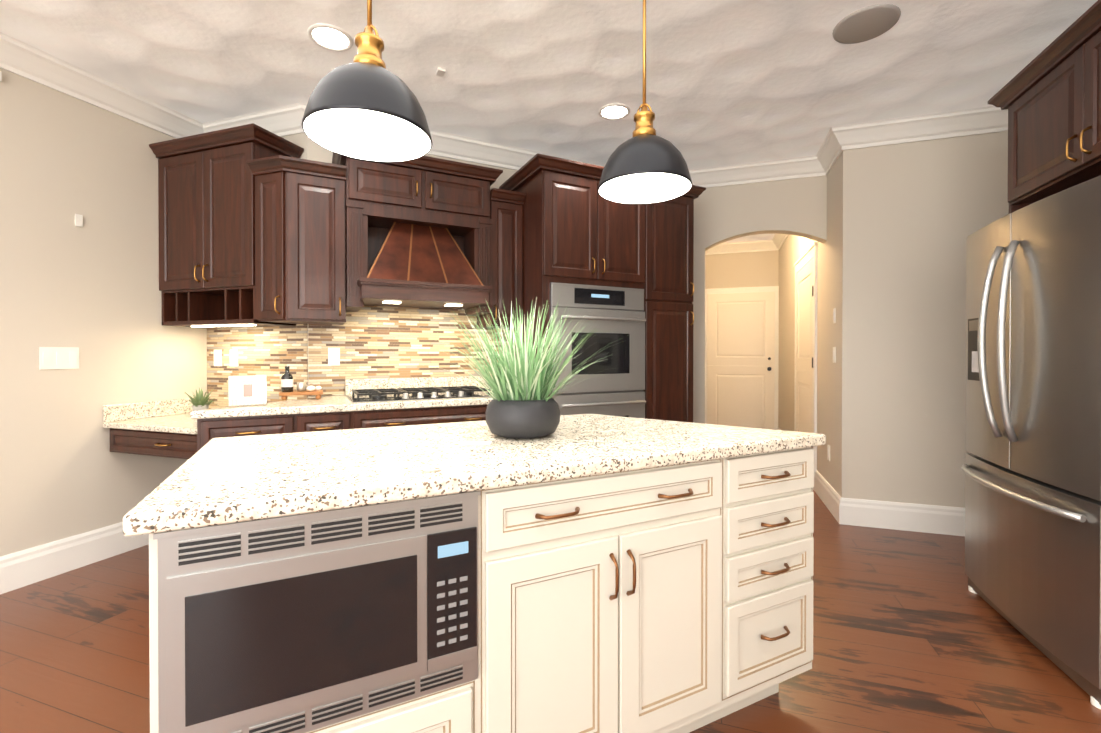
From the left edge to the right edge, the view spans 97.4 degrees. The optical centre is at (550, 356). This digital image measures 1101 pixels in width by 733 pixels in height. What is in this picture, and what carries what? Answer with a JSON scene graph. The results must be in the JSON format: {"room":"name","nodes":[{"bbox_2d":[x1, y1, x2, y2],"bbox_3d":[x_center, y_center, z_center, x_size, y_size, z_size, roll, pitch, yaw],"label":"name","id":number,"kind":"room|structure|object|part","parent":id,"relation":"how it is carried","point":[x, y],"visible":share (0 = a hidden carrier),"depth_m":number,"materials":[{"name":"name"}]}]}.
{"room":"kitchen","nodes":[
{"label":"kitchen","id":0,"kind":"room"},
{"bbox_2d":[0,68,206,556],"bbox_3d":[-3.249,-0.187,1.000,0.100,2.740,5.260,0,0,18],"label":"wall","id":1,"kind":"structure","parent":0,"point":[90,289],"depth_m":2.69,"materials":[{"name":"beige paint"}]},
{"bbox_2d":[39,347,78,369],"bbox_3d":[-2.651,0.007,2.615,0.010,0.118,0.165,0,0,18],"label":"light switch","id":2,"kind":"object","parent":1,"relation":"attached to","point":[58,357],"visible":1,"depth_m":2.61,"materials":[{"name":"white plastic"}]},
{"bbox_2d":[0,522,148,593],"bbox_3d":[-3.188,1.092,1.004,0.018,0.182,5.030,0,0,18],"label":"baseboard","id":3,"kind":"structure","parent":1,"relation":"attached to","point":[23,568],"depth_m":2.62,"materials":[{"name":"white wood"}]},
{"bbox_2d":[75,214,82,226],"bbox_3d":[-2.624,-0.758,2.691,0.010,0.066,0.032,0,0,18],"label":"sensor","id":4,"kind":"object","parent":1,"relation":"attached to","point":[79,220],"visible":1,"depth_m":2.69,"materials":[{"name":"white plastic"}]},
{"bbox_2d":[0,32,203,138],"bbox_3d":[-3.138,-1.489,1.018,0.094,0.134,4.940,0,0,18],"label":"crown molding","id":5,"kind":"structure","parent":1,"relation":"attached to","point":[24,60],"depth_m":2.70,"materials":[{"name":"white wood"}]},
{"bbox_2d":[103,397,208,458],"bbox_3d":[-2.034,0.417,2.928,0.978,0.275,0.626,0,0,18],"label":"desk","id":6,"kind":"object","parent":1,"relation":"attached to","point":[164,428],"visible":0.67,"depth_m":2.77,"materials":[{"name":"stone"}]},
{"bbox_2d":[185,388,220,410],"bbox_3d":[-2.214,0.287,3.085,0.259,0.180,0.225,0,0,18],"label":"plant","id":7,"kind":"object","parent":6,"relation":"on","point":[198,401],"visible":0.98,"depth_m":3.07,"materials":[{"name":"green plant"}]},
{"bbox_3d":[-2.235,0.341,3.090,0.092,0.072,0.092,0,0,18],"label":"pot","id":8,"kind":"part","parent":7,"relation":"part of","materials":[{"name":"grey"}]},
{"bbox_2d":[282,133,306,158],"bbox_3d":[-1.961,-0.203,3.290,0.890,2.740,0.100,0,0,18],"label":"wall","id":9,"kind":"structure","parent":0,"point":[300,139],"depth_m":3.11,"materials":[{"name":"beige paint"}]},
{"bbox_2d":[149,123,303,327],"bbox_3d":[-2.044,-0.762,3.063,0.867,1.138,0.360,0,0,18],"label":"wall cabinet","id":10,"kind":"object","parent":9,"relation":"attached to","point":[206,203],"visible":0.88,"depth_m":2.95,"materials":[{"name":"brown wood"}]},
{"bbox_2d":[207,324,307,408],"bbox_3d":[-1.979,0.063,3.242,0.887,0.630,0.006,0,0,18],"label":"backsplash","id":11,"kind":"structure","parent":9,"relation":"attached to","point":[270,352],"depth_m":3.22,"materials":[{"name":"tile"}]},
{"bbox_2d":[214,350,221,365],"bbox_3d":[-2.298,0.007,3.340,0.070,0.115,0.010,0,0,18],"label":"electrical outlet","id":12,"kind":"object","parent":11,"relation":"attached to","point":[217,357],"visible":1,"depth_m":3.33,"materials":[{"name":"white plastic"}]},
{"bbox_2d":[230,349,237,365],"bbox_3d":[-2.156,0.007,3.292,0.070,0.115,0.010,0,0,18],"label":"electrical outlet","id":13,"kind":"object","parent":11,"relation":"attached to","point":[233,357],"visible":1,"depth_m":3.29,"materials":[{"name":"white plastic"}]},
{"bbox_2d":[200,103,828,187],"bbox_3d":[-0.060,-1.506,3.546,4.090,0.134,1.994,0,0,18],"label":"crown molding","id":14,"kind":"structure","parent":9,"relation":"attached to","point":[283,121],"depth_m":3.61,"materials":[{"name":"white wood"}]},
{"bbox_2d":[307,136,516,397],"bbox_3d":[-0.375,-0.205,3.746,2.687,2.740,0.100,0,0,-27],"label":"wall","id":15,"kind":"structure","parent":0,"point":[316,152],"depth_m":3.16,"materials":[{"name":"beige paint"}]},
{"bbox_2d":[246,155,345,324],"bbox_3d":[-1.438,-0.670,2.945,0.490,0.920,0.498,0,0,18],"label":"wall cabinet","id":16,"kind":"object","parent":15,"relation":"attached to","point":[300,233],"visible":1,"depth_m":2.82,"materials":[{"name":"brown wood"}]},
{"bbox_2d":[308,305,506,395],"bbox_3d":[-0.942,-0.092,3.405,1.364,0.682,0.006,0,0,-27],"label":"backsplash","id":17,"kind":"structure","parent":15,"relation":"attached to","point":[383,342],"depth_m":3.33,"materials":[{"name":"tile"}]},
{"bbox_2d":[328,348,339,364],"bbox_3d":[-1.414,-0.002,3.161,0.070,0.115,0.010,0,0,-27],"label":"outlet","id":18,"kind":"object","parent":17,"relation":"attached to","point":[333,356],"visible":1,"depth_m":3.16,"materials":[{"name":"white plastic"}]},
{"bbox_2d":[332,152,502,315],"bbox_3d":[-0.846,-0.785,3.167,1.046,0.966,0.494,0,0,-27],"label":"range hood","id":19,"kind":"object","parent":15,"relation":"attached to","point":[418,232],"visible":0.9,"depth_m":3.07,"materials":[{"name":"brown wood"}]},
{"bbox_2d":[477,188,525,328],"bbox_3d":[-0.359,-0.679,3.486,0.242,0.930,0.358,0,0,-27],"label":"wall cabinet","id":20,"kind":"object","parent":15,"relation":"attached to","point":[506,211],"visible":0.83,"depth_m":3.37,"materials":[{"name":"brown wood"}]},
{"bbox_2d":[346,376,491,395],"bbox_3d":[-0.837,0.199,3.442,1.146,0.105,0.020,0,0,-27],"label":"backsplash","id":21,"kind":"structure","parent":0,"relation":"attached to","point":[429,384],"depth_m":3.30,"materials":[{"name":"beige tile"}]},
{"bbox_2d":[0,0,1097,242],"bbox_3d":[0.146,-1.597,2.408,5.840,0.060,10.300,0,0,18],"label":"ceiling","id":22,"kind":"structure","parent":0,"point":[732,82],"depth_m":2.55,"materials":[{"name":"white paint"}]},
{"bbox_2d":[307,24,352,51],"bbox_3d":[-1.078,-1.562,2.375,0.206,0.007,0.206,0,0,18],"label":"recessed light","id":23,"kind":"object","parent":22,"relation":"in","point":[330,37],"visible":1,"depth_m":2.37,"materials":[{"name":"white"}]},
{"bbox_2d":[301,0,431,161],"bbox_3d":[-0.522,-1.094,1.394,0.352,0.929,0.352,0,0,18],"label":"pendant lamp","id":24,"kind":"object","parent":22,"relation":"hanging from","point":[365,105],"visible":1,"depth_m":1.38,"materials":[{"name":"black metal"}]},
{"bbox_2d":[436,68,445,76],"bbox_3d":[-0.604,-1.562,2.659,0.040,0.011,0.060,0,0,-27],"label":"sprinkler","id":25,"kind":"object","parent":22,"relation":"in","point":[440,72],"visible":0.93,"depth_m":2.65,"materials":[{"name":"white"}]},
{"bbox_2d":[598,104,629,119],"bbox_3d":[0.409,-1.567,3.101,0.206,0.007,0.206,0,0,18],"label":"recessed light","id":26,"kind":"object","parent":22,"relation":"in","point":[613,111],"visible":1,"depth_m":3.09,"materials":[{"name":"white"}]},
{"bbox_2d":[598,0,691,203],"bbox_3d":[0.355,-1.097,1.832,0.352,0.929,0.352,0,0,18],"label":"pendant lamp","id":27,"kind":"object","parent":22,"relation":"hanging from","point":[645,164],"visible":1,"depth_m":1.80,"materials":[{"name":"black metal"}]},
{"bbox_2d":[832,4,900,43],"bbox_3d":[1.483,-1.560,2.278,0.270,0.010,0.270,0,0,18],"label":"ceiling speaker","id":28,"kind":"object","parent":22,"relation":"attached to","point":[867,23],"visible":1,"depth_m":2.26,"materials":[{"name":"grey plastic"}]},
{"bbox_2d":[0,490,1100,732],"bbox_3d":[0.146,1.203,2.427,5.840,0.060,10.300,0,0,18],"label":"floor","id":29,"kind":"structure","parent":0,"point":[912,634],"depth_m":1.90,"materials":[{"name":"brown wood"}]},
{"bbox_2d":[197,416,297,451],"bbox_3d":[-1.655,0.734,2.704,0.419,0.875,0.626,0,0,-27],"label":"base cabinet","id":30,"kind":"object","parent":29,"relation":"on","point":[207,430],"depth_m":2.42,"materials":[{"name":"brown wood"}]},
{"bbox_2d":[298,412,353,431],"bbox_3d":[-1.344,0.733,2.859,0.275,0.875,0.626,0,0,-27],"label":"base cabinet","id":31,"kind":"object","parent":29,"relation":"on","point":[325,421],"depth_m":2.58,"materials":[{"name":"brown wood"}]},
{"bbox_2d":[354,404,487,428],"bbox_3d":[-0.814,0.731,3.123,0.910,0.875,0.626,0,0,-27],"label":"base cabinet","id":32,"kind":"object","parent":29,"relation":"on","point":[400,416],"depth_m":2.80,"materials":[{"name":"brown wood"}]},
{"bbox_2d":[190,388,493,419],"bbox_3d":[-1.024,0.274,3.009,1.868,0.040,0.642,0,0,-27],"label":"countertop","id":33,"kind":"structure","parent":32,"relation":"on","point":[381,401],"depth_m":2.72,"materials":[{"name":"white stone"}]},
{"bbox_2d":[228,375,266,405],"bbox_3d":[-1.590,0.177,2.542,0.170,0.155,0.024,0,-12,-34],"label":"photo frame","id":34,"kind":"object","parent":33,"relation":"on","point":[246,390],"visible":1,"depth_m":2.54,"materials":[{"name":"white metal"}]},
{"bbox_2d":[279,390,322,399],"bbox_3d":[-1.491,0.231,2.897,0.230,0.046,0.110,0,0,-27],"label":"tray","id":35,"kind":"object","parent":33,"relation":"on","point":[316,393],"visible":0.98,"depth_m":2.85,"materials":[{"name":"brown wood"}]},
{"bbox_2d":[281,366,292,391],"bbox_3d":[-1.558,0.131,2.863,0.065,0.152,0.064,0,0,18],"label":"bottle","id":36,"kind":"object","parent":35,"relation":"on","point":[287,381],"visible":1,"depth_m":2.84,"materials":[{"name":"black glass"}]},
{"bbox_2d":[296,382,306,391],"bbox_3d":[-1.495,0.179,2.906,0.054,0.056,0.054,0,0,18],"label":"jar","id":37,"kind":"object","parent":35,"relation":"on","point":[301,386],"visible":1,"depth_m":2.89,"materials":[{"name":"silver metal"}]},
{"bbox_2d":[306,384,314,390],"bbox_3d":[-1.442,0.184,2.911,0.048,0.046,0.047,0,0,18],"label":"pumpkin","id":38,"kind":"object","parent":35,"relation":"on","point":[310,388],"visible":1,"depth_m":2.90,"materials":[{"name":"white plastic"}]},
{"bbox_2d":[346,386,492,402],"bbox_3d":[-0.824,0.233,3.118,0.882,0.042,0.492,0,0,-27],"label":"cooktop","id":39,"kind":"object","parent":33,"relation":"in","point":[455,392],"depth_m":3.01,"materials":[{"name":"black metal"}]},
{"bbox_2d":[127,442,825,732],"bbox_3d":[-0.071,0.741,1.599,1.810,0.876,0.838,0,0,-27],"label":"kitchen island","id":40,"kind":"object","parent":29,"relation":"on","point":[587,573],"depth_m":1.14,"materials":[{"name":"beige paint"}]},
{"bbox_2d":[153,490,480,732],"bbox_3d":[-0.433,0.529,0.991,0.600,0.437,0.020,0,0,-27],"label":"microwave","id":41,"kind":"object","parent":40,"relation":"in","point":[312,620],"depth_m":0.96,"materials":[{"name":"silver metal"}]},
{"bbox_2d":[123,414,825,535],"bbox_3d":[-0.082,0.283,1.617,1.868,0.040,0.850,0,0,-27],"label":"island countertop","id":42,"kind":"structure","parent":40,"relation":"on","point":[227,477],"depth_m":1.27,"materials":[{"name":"white stone"}]},
{"bbox_2d":[460,441,491,444],"bbox_3d":[-0.227,0.263,1.472,0.090,0.001,0.060,0,0,-2],"label":"paper card","id":43,"kind":"object","parent":42,"relation":"on","point":[476,443],"visible":1,"depth_m":1.46,"materials":[{"name":"white paper"}]},
{"bbox_2d":[436,295,611,438],"bbox_3d":[-0.100,0.028,1.596,0.733,0.468,0.657,0,0,18],"label":"plant","id":44,"kind":"object","parent":42,"relation":"on","point":[521,405],"visible":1,"depth_m":1.53,"materials":[{"name":"green plant"}]},
{"bbox_3d":[-0.092,0.200,1.628,0.252,0.124,0.252,0,0,18],"label":"pot","id":45,"kind":"part","parent":44,"relation":"part of","materials":[{"name":"grey ceramic"}]},
{"bbox_2d":[503,155,650,418],"bbox_3d":[0.187,-0.062,3.595,0.822,2.456,0.668,0,0,-27],"label":"tall cabinet","id":46,"kind":"object","parent":29,"relation":"on","point":[624,272],"depth_m":3.30,"materials":[{"name":"brown wood"}]},
{"bbox_2d":[550,282,645,417],"bbox_3d":[0.349,0.172,3.303,0.745,1.320,0.117,0,0,-27],"label":"oven","id":47,"kind":"object","parent":46,"relation":"in","point":[617,314],"depth_m":3.31,"materials":[{"name":"silver metal"}]},
{"bbox_2d":[651,185,698,422],"bbox_3d":[0.761,-0.064,3.881,0.460,2.456,0.668,0,0,-27],"label":"tall cabinet","id":48,"kind":"object","parent":29,"relation":"on","point":[672,221],"depth_m":3.62,"materials":[{"name":"brown wood"}]},
{"bbox_2d":[961,176,1100,708],"bbox_3d":[2.291,0.287,1.919,0.912,1.780,0.910,0,0,18],"label":"fridge","id":49,"kind":"object","parent":29,"relation":"on","point":[1031,468],"visible":1,"depth_m":1.86,"materials":[{"name":"silver metal"}]},
{"bbox_2d":[705,250,778,288],"bbox_3d":[2.677,-0.226,6.843,1.185,2.740,0.100,0,0,18],"label":"wall","id":50,"kind":"structure","parent":0,"point":[746,269],"depth_m":6.78,"materials":[{"name":"beige paint"}]},
{"bbox_2d":[711,240,770,253],"bbox_3d":[2.648,-1.527,6.742,0.750,0.134,0.094,0,0,18],"label":"crown molding","id":51,"kind":"structure","parent":50,"relation":"attached to","point":[760,245],"depth_m":6.73,"materials":[{"name":"white wood"}]},
{"bbox_2d":[707,292,774,429],"bbox_3d":[2.651,0.122,6.760,0.880,2.035,0.071,0,0,18],"label":"hall door","id":52,"kind":"structure","parent":50,"relation":"in","point":[740,359],"depth_m":6.76,"materials":[{"name":"white wood"}]},
{"bbox_2d":[705,286,778,429],"bbox_3d":[2.659,0.087,6.784,1.000,2.115,0.028,0,0,18],"label":"door frame","id":53,"kind":"structure","parent":50,"relation":"attached to","point":[775,289],"depth_m":6.66,"materials":[{"name":"white wood"}]},
{"bbox_2d":[693,175,826,423],"bbox_3d":[1.470,-0.208,4.157,1.570,2.740,0.120,0,0,18],"label":"wall","id":54,"kind":"structure","parent":0,"point":[797,207],"depth_m":4.05,"materials":[{"name":"beige paint"}]},
{"bbox_2d":[705,248,710,254],"bbox_3d":[1.791,-1.520,5.591,0.094,0.134,2.820,0,0,18],"label":"crown molding","id":55,"kind":"structure","parent":54,"relation":"attached to","point":[708,252],"depth_m":6.90,"materials":[{"name":"white wood"}]},
{"bbox_2d":[778,148,859,498],"bbox_3d":[2.630,-0.214,4.992,0.100,2.740,3.440,0,0,18],"label":"wall","id":56,"kind":"structure","parent":0,"point":[838,380],"depth_m":3.57,"materials":[{"name":"beige paint"}]},
{"bbox_2d":[771,234,787,250],"bbox_3d":[2.637,-1.518,5.309,0.094,0.134,2.820,0,0,18],"label":"crown molding","id":57,"kind":"structure","parent":56,"relation":"attached to","point":[776,242],"depth_m":6.37,"materials":[{"name":"white wood"}]},
{"bbox_2d":[796,258,812,432],"bbox_3d":[2.470,0.136,4.701,0.014,2.035,0.900,0,0,18],"label":"door","id":58,"kind":"structure","parent":56,"relation":"in","point":[804,344],"depth_m":4.68,"materials":[{"name":"white"}]},
{"bbox_2d":[794,242,817,489],"bbox_3d":[2.465,0.081,4.702,0.028,2.155,1.100,0,0,18],"label":"door frame","id":59,"kind":"structure","parent":56,"relation":"attached to","point":[806,257],"depth_m":4.23,"materials":[{"name":"white wood"}]},
{"bbox_2d":[814,470,838,518],"bbox_3d":[2.167,1.073,3.801,0.018,0.182,0.830,0,0,18],"label":"baseboard","id":60,"kind":"structure","parent":56,"relation":"attached to","point":[822,488],"depth_m":3.79,"materials":[{"name":"white wood"}]},
{"bbox_2d":[812,141,841,175],"bbox_3d":[2.056,-1.506,3.573,0.094,0.134,0.360,0,0,18],"label":"crown molding","id":61,"kind":"structure","parent":56,"relation":"attached to","point":[820,163],"depth_m":3.75,"materials":[{"name":"white wood"}]},
{"bbox_2d":[827,445,829,460],"bbox_3d":[2.156,0.745,3.755,0.010,0.115,0.070,0,0,18],"label":"outlet","id":62,"kind":"object","parent":56,"relation":"attached to","point":[828,452],"visible":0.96,"depth_m":3.74,"materials":[{"name":"white plastic"}]},
{"bbox_2d":[833,347,835,362],"bbox_3d":[2.102,-0.014,3.589,0.010,0.115,0.070,0,0,18],"label":"light switch","id":63,"kind":"object","parent":56,"relation":"attached to","point":[834,354],"visible":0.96,"depth_m":3.57,"materials":[{"name":"white plastic"}]},
{"bbox_2d":[833,308,835,322],"bbox_3d":[2.102,-0.304,3.587,0.010,0.110,0.045,0,0,18],"label":"light switch","id":64,"kind":"object","parent":56,"relation":"attached to","point":[834,315],"visible":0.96,"depth_m":3.57,"materials":[{"name":"white plastic"}]},
{"bbox_2d":[858,131,1008,507],"bbox_3d":[2.731,-0.202,3.198,1.230,2.740,0.100,0,0,18],"label":"wall","id":65,"kind":"structure","parent":0,"point":[927,208],"depth_m":3.23,"materials":[{"name":"beige paint"}]},
{"bbox_2d":[836,495,964,535],"bbox_3d":[2.590,1.077,3.191,1.208,0.182,0.018,0,0,18],"label":"baseboard","id":66,"kind":"structure","parent":65,"relation":"attached to","point":[946,520],"depth_m":3.26,"materials":[{"name":"white wood"}]},
{"bbox_2d":[824,106,1007,155],"bbox_3d":[2.514,-1.504,3.160,1.224,0.134,0.094,0,0,18],"label":"crown molding","id":67,"kind":"structure","parent":65,"relation":"attached to","point":[989,119],"depth_m":3.19,"materials":[{"name":"white wood"}]},
{"bbox_3d":[2.212,-0.180,-0.139,0.100,2.740,6.560,0,0,18],"label":"wall","id":68,"kind":"structure","parent":0,"visible":0},
{"bbox_2d":[988,0,1100,213],"bbox_3d":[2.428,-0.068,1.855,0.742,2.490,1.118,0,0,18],"label":"upper cabinet","id":69,"kind":"object","parent":68,"relation":"attached to","point":[1049,97],"visible":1,"depth_m":2.07,"materials":[{"name":"brown wood"}]}
]}

